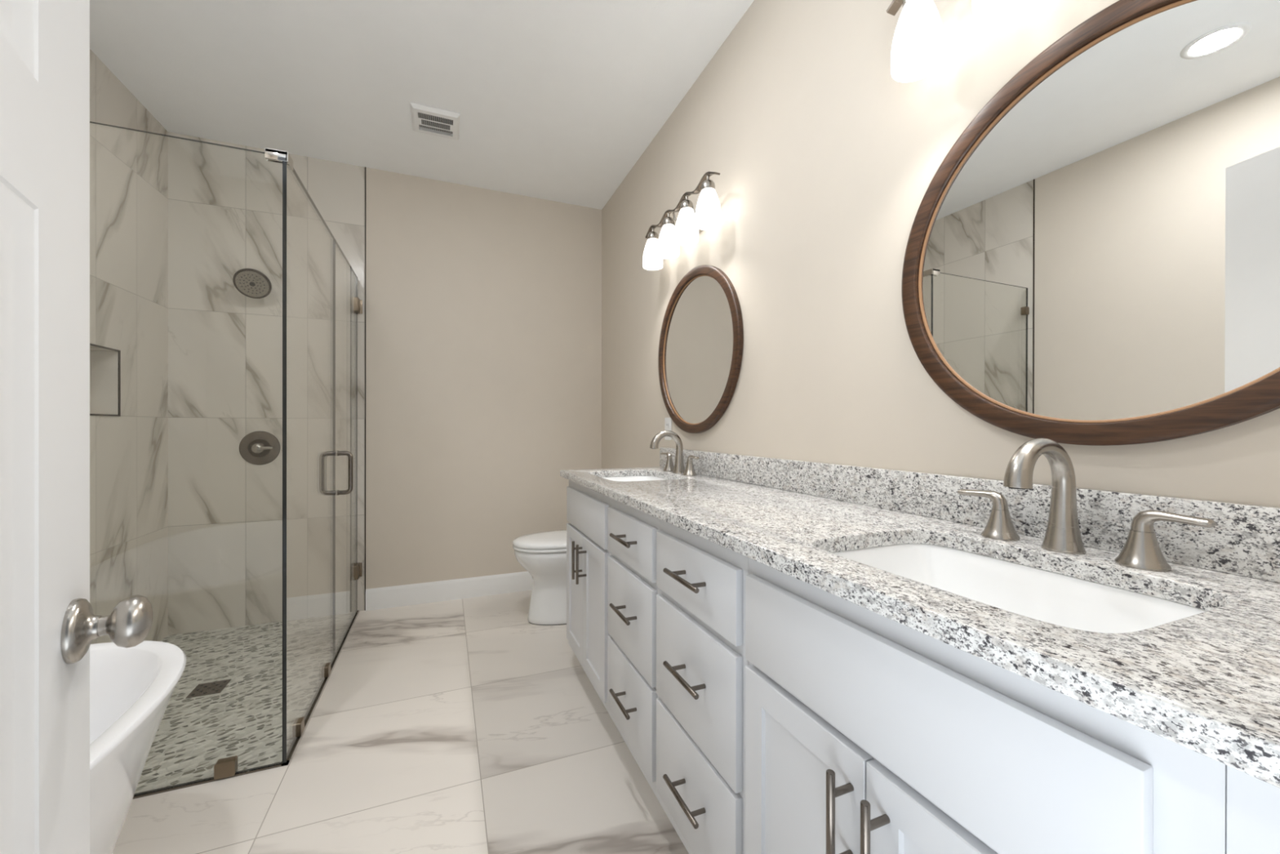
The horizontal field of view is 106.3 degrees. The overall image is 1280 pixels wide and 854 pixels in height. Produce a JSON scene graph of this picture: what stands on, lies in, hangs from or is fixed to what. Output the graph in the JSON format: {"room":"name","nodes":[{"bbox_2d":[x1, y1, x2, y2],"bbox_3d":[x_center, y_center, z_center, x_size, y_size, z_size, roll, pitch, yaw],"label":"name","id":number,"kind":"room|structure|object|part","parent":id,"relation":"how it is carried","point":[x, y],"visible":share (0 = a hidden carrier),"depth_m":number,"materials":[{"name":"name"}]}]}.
{"room":"bathroom","nodes":[
{"label":"bathroom","id":0,"kind":"room"},
{"bbox_2d":[89,48,168,644],"bbox_3d":[-1.986,-0.229,0.990,0.120,2.769,3.494,0,0,-22],"label":"wall","id":1,"kind":"structure","parent":0,"point":[129,168],"depth_m":2.29,"materials":[{"name":"white tile"}]},
{"bbox_2d":[89,343,120,416],"bbox_3d":[-2.365,-0.203,2.080,0.006,0.308,0.345,0,0,-22],"label":"trim","id":2,"kind":"structure","parent":1,"relation":"attached to","point":[91,344],"depth_m":2.23,"materials":[{"name":"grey metal"}]},
{"bbox_2d":[132,609,359,799],"bbox_3d":[-1.893,1.142,2.129,0.915,0.009,1.458,0,0,-22],"label":"trim","id":3,"kind":"structure","parent":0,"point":[354,618],"depth_m":1.61,"materials":[{"name":"silver metal"}]},
{"bbox_2d":[89,121,293,795],"bbox_3d":[-1.624,0.105,1.474,0.915,2.067,0.060,0,0,-22],"label":"screen","id":4,"kind":"object","parent":3,"relation":"on","point":[224,767],"visible":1,"depth_m":1.56,"materials":[{"name":"clear glass"}]},
{"bbox_2d":[282,162,335,763],"bbox_3d":[-1.349,0.111,1.984,0.026,2.056,0.778,0,0,-22],"label":"glass shower panel","id":5,"kind":"object","parent":3,"relation":"on","point":[298,726],"visible":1,"depth_m":1.62,"materials":[{"name":"clear glass"}]},
{"bbox_2d":[168,132,601,635],"bbox_3d":[-1.516,-0.232,3.133,2.608,2.769,0.120,0,0,-22],"label":"wall","id":6,"kind":"structure","parent":0,"point":[483,306],"depth_m":2.98,"materials":[{"name":"beige paint"}]},
{"bbox_2d":[232,268,271,298],"bbox_3d":[-2.168,-0.807,2.702,0.172,0.162,0.184,0,0,-22],"label":"shower head","id":7,"kind":"object","parent":6,"relation":"attached to","point":[251,282],"visible":1,"depth_m":2.66,"materials":[{"name":"metal"}]},
{"bbox_2d":[239,431,280,464],"bbox_3d":[-2.196,0.122,2.758,0.197,0.197,0.064,0,0,-22],"label":"shower valve","id":8,"kind":"object","parent":6,"relation":"attached to","point":[257,447],"visible":1,"depth_m":2.77,"materials":[{"name":"silver metal"}]},
{"bbox_3d":[-2.193,0.122,2.750,0.072,0.072,0.046,0,0,-22],"label":"valve knob","id":9,"kind":"part","parent":8,"relation":"part of","materials":[{"name":"silver metal"}]},
{"bbox_3d":[-2.153,0.122,2.752,0.077,0.024,0.024,0,0,-11],"label":"lever","id":10,"kind":"part","parent":8,"relation":"part of","materials":[{"name":"silver metal"}]},
{"bbox_2d":[319,240,362,657],"bbox_3d":[-1.625,0.106,2.660,0.146,2.050,0.674,0,0,-22],"label":"shower door","id":11,"kind":"structure","parent":6,"relation":"attached to","point":[357,304],"depth_m":2.70,"materials":[{"name":"clear glass"}]},
{"bbox_3d":[-1.519,0.230,2.400,0.146,0.223,0.026,0,0,-22],"label":"pull handle","id":12,"kind":"part","parent":11,"relation":"part of","materials":[{"name":"silver metal"}]},
{"bbox_3d":[-1.621,0.106,2.651,0.010,2.050,0.652,0,0,-22],"label":"glass","id":13,"kind":"part","parent":11,"relation":"part of","materials":[{"name":"clear glass"}]},
{"bbox_2d":[364,166,365,610],"bbox_3d":[-1.710,-0.237,2.987,0.005,2.759,0.004,0,0,-22],"label":"trim","id":14,"kind":"structure","parent":6,"relation":"attached to","point":[365,166],"depth_m":2.98,"materials":[{"name":"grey metal"}]},
{"bbox_2d":[365,571,533,610],"bbox_3d":[-0.997,1.077,3.276,1.536,0.131,0.014,0,0,-22],"label":"baseboard","id":15,"kind":"structure","parent":6,"relation":"attached to","point":[382,597],"depth_m":3.15,"materials":[{"name":"white paint"}]},
{"bbox_2d":[111,590,688,853],"bbox_3d":[-0.803,1.196,1.540,2.728,0.100,3.614,0,0,-22],"label":"floor","id":16,"kind":"structure","parent":0,"point":[469,725],"depth_m":1.71,"materials":[{"name":"tile"}]},
{"bbox_2d":[89,640,186,853],"bbox_3d":[-1.297,0.866,0.596,0.802,0.562,1.442,0,0,-18],"label":"bathtub","id":17,"kind":"object","parent":16,"relation":"on","point":[131,688],"visible":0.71,"depth_m":1.05,"materials":[{"name":"white ceramic"}]},
{"bbox_2d":[186,679,231,697],"bbox_3d":[-1.885,1.144,2.100,0.116,0.004,0.116,0,0,-22],"label":"shower drain","id":18,"kind":"object","parent":16,"relation":"on","point":[212,687],"visible":1,"depth_m":2.09,"materials":[{"name":"silver metal"}]},
{"bbox_2d":[512,529,566,625],"bbox_3d":[-0.413,0.762,2.924,0.706,0.765,0.410,0,0,-22],"label":"toilet","id":19,"kind":"object","parent":16,"relation":"on","point":[543,554],"visible":0.34,"depth_m":2.78,"materials":[{"name":"white ceramic"}]},
{"bbox_3d":[-0.511,0.700,2.884,0.492,0.016,0.378,0,0,-22],"label":"seat","id":20,"kind":"part","parent":19,"relation":"part of","materials":[{"name":"white ceramic"}]},
{"bbox_3d":[-0.508,0.671,2.885,0.501,0.035,0.380,0,0,-22],"label":"lid","id":21,"kind":"part","parent":19,"relation":"part of","materials":[{"name":"white ceramic"}]},
{"bbox_2d":[566,480,610,715],"bbox_3d":[-0.012,0.694,2.116,0.585,0.906,0.630,0,0,-22],"label":"vanity cabinet","id":22,"kind":"object","parent":16,"relation":"on","point":[587,508],"visible":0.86,"depth_m":1.95,"materials":[{"name":"white paint"}]},
{"bbox_3d":[-0.287,0.732,2.156,0.017,0.544,0.290,0,0,-22],"label":"door","id":23,"kind":"part","parent":22,"relation":"part of","materials":[{"name":"white paint"}]},
{"bbox_3d":[-0.266,0.560,2.023,0.044,0.160,0.012,0,0,-22],"label":"door pull","id":24,"kind":"part","parent":22,"relation":"part of","materials":[{"name":"silver metal"}]},
{"bbox_3d":[-0.241,0.560,1.962,0.044,0.160,0.012,0,0,-22],"label":"door pull","id":25,"kind":"part","parent":22,"relation":"part of","materials":[{"name":"silver metal"}]},
{"bbox_3d":[-0.177,0.733,1.885,0.017,0.544,0.290,0,0,-22],"label":"door","id":26,"kind":"part","parent":22,"relation":"part of","materials":[{"name":"white paint"}]},
{"bbox_2d":[607,497,659,801],"bbox_3d":[0.188,0.695,1.626,0.585,0.906,0.427,0,0,-22],"label":"base cabinet","id":27,"kind":"object","parent":16,"relation":"on","point":[633,589],"visible":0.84,"depth_m":1.47,"materials":[{"name":"white paint"}]},
{"bbox_3d":[-0.050,0.856,1.492,0.044,0.012,0.160,0,0,-22],"label":"drawer pull","id":28,"kind":"part","parent":27,"relation":"part of","materials":[{"name":"silver metal"}]},
{"bbox_3d":[-0.049,0.578,1.492,0.044,0.012,0.160,0,0,-22],"label":"drawer pull","id":29,"kind":"part","parent":27,"relation":"part of","materials":[{"name":"silver metal"}]},
{"bbox_3d":[-0.049,0.350,1.492,0.044,0.012,0.160,0,0,-22],"label":"drawer pull","id":30,"kind":"part","parent":27,"relation":"part of","materials":[{"name":"silver metal"}]},
{"bbox_3d":[-0.034,0.872,1.535,0.017,0.254,0.396,0,0,-22],"label":"drawer","id":31,"kind":"part","parent":27,"relation":"part of","materials":[{"name":"white paint"}]},
{"bbox_3d":[-0.034,0.597,1.534,0.017,0.273,0.396,0,0,-22],"label":"drawer","id":32,"kind":"part","parent":27,"relation":"part of","materials":[{"name":"white paint"}]},
{"bbox_3d":[-0.033,0.362,1.534,0.017,0.153,0.396,0,0,-22],"label":"drawer","id":33,"kind":"part","parent":27,"relation":"part of","materials":[{"name":"white paint"}]},
{"bbox_2d":[656,519,748,853],"bbox_3d":[0.348,0.696,1.232,0.585,0.906,0.422,0,0,-22],"label":"base cabinet","id":34,"kind":"object","parent":16,"relation":"on","point":[701,661],"visible":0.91,"depth_m":1.08,"materials":[{"name":"white paint"}]},
{"bbox_3d":[0.106,0.857,1.110,0.044,0.012,0.160,0,0,-22],"label":"drawer pull","id":35,"kind":"part","parent":34,"relation":"part of","materials":[{"name":"silver metal"}]},
{"bbox_3d":[0.106,0.579,1.110,0.044,0.012,0.160,0,0,-22],"label":"drawer pull","id":36,"kind":"part","parent":34,"relation":"part of","materials":[{"name":"silver metal"}]},
{"bbox_3d":[0.107,0.351,1.109,0.044,0.012,0.160,0,0,-22],"label":"drawer pull","id":37,"kind":"part","parent":34,"relation":"part of","materials":[{"name":"silver metal"}]},
{"bbox_3d":[0.125,0.873,1.144,0.017,0.254,0.390,0,0,-22],"label":"drawer","id":38,"kind":"part","parent":34,"relation":"part of","materials":[{"name":"white paint"}]},
{"bbox_3d":[0.126,0.598,1.143,0.017,0.273,0.390,0,0,-22],"label":"drawer","id":39,"kind":"part","parent":34,"relation":"part of","materials":[{"name":"white paint"}]},
{"bbox_3d":[0.126,0.363,1.143,0.017,0.153,0.390,0,0,-22],"label":"drawer","id":40,"kind":"part","parent":34,"relation":"part of","materials":[{"name":"white paint"}]},
{"bbox_2d":[745,557,1226,853],"bbox_3d":[0.546,0.697,0.747,0.585,0.906,0.625,0,0,-22],"label":"vanity cabinet","id":41,"kind":"object","parent":16,"relation":"on","point":[867,731],"visible":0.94,"depth_m":0.58,"materials":[{"name":"white paint"}]},
{"bbox_3d":[0.265,0.735,0.802,0.017,0.544,0.284,0,0,-22],"label":"door","id":42,"kind":"part","parent":41,"relation":"part of","materials":[{"name":"white paint"}]},
{"bbox_3d":[0.282,0.563,0.679,0.044,0.160,0.012,0,0,-22],"label":"door pull","id":43,"kind":"part","parent":41,"relation":"part of","materials":[{"name":"silver metal"}]},
{"bbox_3d":[0.305,0.563,0.623,0.044,0.160,0.012,0,0,-22],"label":"door pull","id":44,"kind":"part","parent":41,"relation":"part of","materials":[{"name":"silver metal"}]},
{"bbox_2d":[560,466,1279,787],"bbox_3d":[0.299,0.227,1.389,0.561,0.030,2.264,0,0,-22],"label":"countertop","id":45,"kind":"structure","parent":41,"relation":"on","point":[1206,683],"depth_m":0.58,"materials":[{"name":"stone"}]},
{"bbox_2d":[603,475,668,481],"bbox_3d":[-0.023,0.316,2.110,0.380,0.150,0.492,0,0,-22],"label":"sink","id":46,"kind":"object","parent":45,"relation":"in","point":[624,478],"visible":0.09,"depth_m":2.33,"materials":[{"name":"white ceramic"}]},
{"bbox_2d":[649,430,699,475],"bbox_3d":[0.127,0.113,2.175,0.176,0.195,0.357,0,0,-22],"label":"faucet","id":47,"kind":"object","parent":45,"relation":"on","point":[678,468],"visible":1,"depth_m":2.17,"materials":[{"name":"silver metal"}]},
{"bbox_3d":[0.128,0.139,2.320,0.026,0.034,0.089,0,0,-24],"label":"lever","id":48,"kind":"part","parent":47,"relation":"part of","materials":[{"name":"silver metal"}]},
{"bbox_3d":[0.126,0.113,2.175,0.174,0.195,0.057,0,0,-22],"label":"spout","id":49,"kind":"part","parent":47,"relation":"part of","materials":[{"name":"silver metal"}]},
{"bbox_3d":[0.141,0.183,2.291,0.061,0.054,0.061,0,0,-22],"label":"handle","id":50,"kind":"part","parent":47,"relation":"part of","materials":[{"name":"silver metal"}]},
{"bbox_3d":[0.218,0.184,2.102,0.061,0.054,0.061,0,0,-22],"label":"handle","id":51,"kind":"part","parent":47,"relation":"part of","materials":[{"name":"silver metal"}]},
{"bbox_3d":[0.229,0.140,2.072,0.026,0.034,0.089,0,0,-20],"label":"lever","id":52,"kind":"part","parent":47,"relation":"part of","materials":[{"name":"silver metal"}]},
{"bbox_2d":[831,543,1207,633],"bbox_3d":[0.532,0.319,0.750,0.380,0.150,0.492,0,0,-22],"label":"sink","id":53,"kind":"object","parent":45,"relation":"in","point":[1040,594],"visible":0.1,"depth_m":0.83,"materials":[{"name":"white ceramic"}]},
{"bbox_2d":[957,438,1217,571],"bbox_3d":[0.683,0.116,0.812,0.176,0.195,0.357,0,0,-22],"label":"faucet","id":54,"kind":"object","parent":45,"relation":"on","point":[1141,550],"visible":1,"depth_m":0.81,"materials":[{"name":"silver metal"}]},
{"bbox_3d":[0.684,0.142,0.957,0.026,0.034,0.089,0,0,-24],"label":"lever","id":55,"kind":"part","parent":54,"relation":"part of","materials":[{"name":"silver metal"}]},
{"bbox_3d":[0.697,0.186,0.928,0.061,0.054,0.061,0,0,-22],"label":"handle","id":56,"kind":"part","parent":54,"relation":"part of","materials":[{"name":"silver metal"}]},
{"bbox_3d":[0.682,0.116,0.812,0.174,0.195,0.057,0,0,-22],"label":"spout","id":57,"kind":"part","parent":54,"relation":"part of","materials":[{"name":"silver metal"}]},
{"bbox_3d":[0.736,0.212,0.834,0.059,0.004,0.059,0,0,-22],"label":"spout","id":58,"kind":"part","parent":54,"relation":"part of","materials":[{"name":"silver metal"}]},
{"bbox_3d":[0.774,0.187,0.739,0.061,0.054,0.061,0,0,-22],"label":"handle","id":59,"kind":"part","parent":54,"relation":"part of","materials":[{"name":"silver metal"}]},
{"bbox_3d":[0.785,0.143,0.709,0.026,0.034,0.089,0,0,-20],"label":"lever","id":60,"kind":"part","parent":54,"relation":"part of","materials":[{"name":"silver metal"}]},
{"bbox_3d":[0.373,0.736,0.535,0.017,0.544,0.284,0,0,-22],"label":"door","id":61,"kind":"part","parent":41,"relation":"part of","materials":[{"name":"white paint"}]},
{"bbox_2d":[1226,764,1279,853],"bbox_3d":[0.717,0.697,0.408,0.524,0.906,0.130,0,0,-22],"label":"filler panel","id":62,"kind":"object","parent":16,"relation":"on","point":[1253,803],"visible":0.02,"depth_m":0.36,"materials":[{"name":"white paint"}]},
{"bbox_2d":[89,0,754,209],"bbox_3d":[-0.799,-1.663,1.536,2.728,0.100,3.614,0,0,-22],"label":"ceiling","id":63,"kind":"structure","parent":0,"point":[556,100],"depth_m":2.19,"materials":[{"name":"paint"}]},
{"bbox_2d":[409,102,460,140],"bbox_3d":[-1.078,-1.604,2.534,0.234,0.020,0.234,0,0,-22],"label":"ceiling vent","id":64,"kind":"object","parent":63,"relation":"in","point":[428,120],"visible":1,"depth_m":2.52,"materials":[{"name":"white paint"}]},
{"bbox_2d":[601,0,1279,506],"bbox_3d":[0.406,-0.232,2.030,0.120,2.759,3.614,0,0,-22],"label":"wall","id":65,"kind":"structure","parent":0,"point":[826,162],"depth_m":1.45,"materials":[{"name":"beige paint"}]},
{"bbox_2d":[664,417,671,439],"bbox_3d":[0.146,0.009,2.498,0.008,0.117,0.075,0,0,-22],"label":"wall outlet","id":66,"kind":"object","parent":65,"relation":"attached to","point":[668,420],"visible":0.69,"depth_m":2.49,"materials":[{"name":"white plastic"}]},
{"bbox_2d":[642,171,720,270],"bbox_3d":[0.192,-0.916,2.195,0.152,0.208,0.695,0,0,-22],"label":"vanity light","id":67,"kind":"object","parent":65,"relation":"attached to","point":[690,224],"visible":1,"depth_m":2.08,"materials":[{"name":"white glass"}]},
{"bbox_3d":[0.066,-0.883,2.442,0.104,0.140,0.104,0,0,-22],"label":"lamp shade","id":68,"kind":"part","parent":67,"relation":"part of","materials":[{"name":"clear glass"}]},
{"bbox_2d":[647,227,658,239],"bbox_3d":[0.066,-0.979,2.442,0.056,0.061,0.056,0,0,-22],"label":"socket","id":69,"kind":"object","parent":67,"relation":"attached to","point":[652,235],"depth_m":2.42,"materials":[{"name":"silver metal"}]},
{"bbox_2d":[662,213,674,225],"bbox_3d":[0.135,-0.979,2.271,0.056,0.061,0.056,0,0,-22],"label":"socket","id":70,"kind":"object","parent":67,"relation":"attached to","point":[668,220],"depth_m":2.25,"materials":[{"name":"silver metal"}]},
{"bbox_3d":[0.135,-0.882,2.271,0.104,0.140,0.104,0,0,-22],"label":"lamp shade","id":71,"kind":"part","parent":67,"relation":"part of","materials":[{"name":"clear glass"}]},
{"bbox_2d":[680,195,693,209],"bbox_3d":[0.205,-0.979,2.101,0.056,0.061,0.056,0,0,-22],"label":"socket","id":72,"kind":"object","parent":67,"relation":"attached to","point":[686,204],"depth_m":2.08,"materials":[{"name":"silver metal"}]},
{"bbox_3d":[0.205,-0.882,2.101,0.104,0.140,0.104,0,0,-22],"label":"lamp shade","id":73,"kind":"part","parent":67,"relation":"part of","materials":[{"name":"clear glass"}]},
{"bbox_3d":[0.217,-0.945,2.205,0.097,0.118,0.260,0,0,-22],"label":"wall plate","id":74,"kind":"part","parent":67,"relation":"part of","materials":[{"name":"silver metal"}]},
{"bbox_2d":[701,175,715,190],"bbox_3d":[0.274,-0.978,1.930,0.056,0.061,0.056,0,0,-22],"label":"socket","id":75,"kind":"object","parent":67,"relation":"attached to","point":[707,184],"depth_m":1.91,"materials":[{"name":"silver metal"}]},
{"bbox_3d":[0.274,-0.881,1.931,0.104,0.140,0.104,0,0,-22],"label":"lamp shade","id":76,"kind":"part","parent":67,"relation":"part of","materials":[{"name":"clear glass"}]},
{"bbox_2d":[657,265,743,433],"bbox_3d":[0.250,-0.350,2.220,0.024,0.760,0.760,0,0,-22],"label":"mirror","id":77,"kind":"object","parent":65,"relation":"attached to","point":[700,345],"visible":1,"depth_m":2.16,"materials":[{"name":"mirror"}]},
{"bbox_2d":[885,0,944,82],"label":"vanity light","id":78,"kind":"object","parent":65,"relation":"attached to","point":[917,47],"depth_m":1.05,"materials":[{"name":"white glass"}]},
{"bbox_2d":[902,0,908,7],"bbox_3d":[0.622,-0.976,1.077,0.056,0.061,0.056,0,0,-22],"label":"socket","id":79,"kind":"object","parent":78,"relation":"attached to","point":[905,2],"depth_m":1.07,"materials":[{"name":"silver metal"}]},
{"bbox_3d":[0.622,-0.889,1.078,0.058,0.113,0.058,0,0,-22],"label":"bulb","id":80,"kind":"part","parent":78,"relation":"part of","materials":[{"name":"white glass"}]},
{"bbox_3d":[0.622,-0.880,1.078,0.104,0.140,0.104,0,0,-22],"label":"lamp shade","id":81,"kind":"part","parent":78,"relation":"part of","materials":[{"name":"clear glass"}]},
{"bbox_2d":[659,447,1279,582],"bbox_3d":[0.546,0.161,1.500,0.020,0.102,2.284,0,0,-22],"label":"backsplash","id":82,"kind":"structure","parent":65,"relation":"attached to","point":[1245,540],"depth_m":0.93,"materials":[{"name":"stone"}]},
{"bbox_2d":[972,0,1031,21],"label":"vanity light","id":83,"kind":"object","parent":65,"relation":"attached to","point":[983,10],"depth_m":0.95,"materials":[{"name":"white glass"}]},
{"bbox_3d":[0.691,-0.879,0.907,0.104,0.140,0.104,0,0,-22],"label":"lamp shade","id":84,"kind":"part","parent":83,"relation":"part of","materials":[{"name":"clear glass"}]},
{"bbox_2d":[902,0,1279,445],"bbox_3d":[0.807,-0.347,0.854,0.024,0.760,0.760,0,0,-22],"label":"mirror","id":85,"kind":"object","parent":65,"relation":"attached to","point":[1094,259],"visible":1,"depth_m":0.82,"materials":[{"name":"brown wood"}]},
{"bbox_3d":[-0.197,-0.230,-0.102,2.608,2.759,0.120,0,0,-22],"label":"wall","id":86,"kind":"structure","parent":0,"visible":0},
{"bbox_2d":[0,0,153,853],"bbox_3d":[-0.428,0.113,0.281,0.098,2.048,0.761,0,0,-36],"label":"door","id":87,"kind":"structure","parent":86,"relation":"in","point":[49,624],"depth_m":0.47,"materials":[{"name":"white paint"}]},
{"bbox_3d":[-0.453,0.113,0.262,0.035,2.048,0.760,0,0,-36],"label":"panel","id":88,"kind":"part","parent":87,"relation":"part of","materials":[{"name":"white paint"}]},
{"bbox_3d":[-0.596,0.226,0.556,0.043,0.058,0.058,0,0,-36],"label":"knob","id":89,"kind":"part","parent":87,"relation":"part of","materials":[{"name":"silver metal"}]}
]}

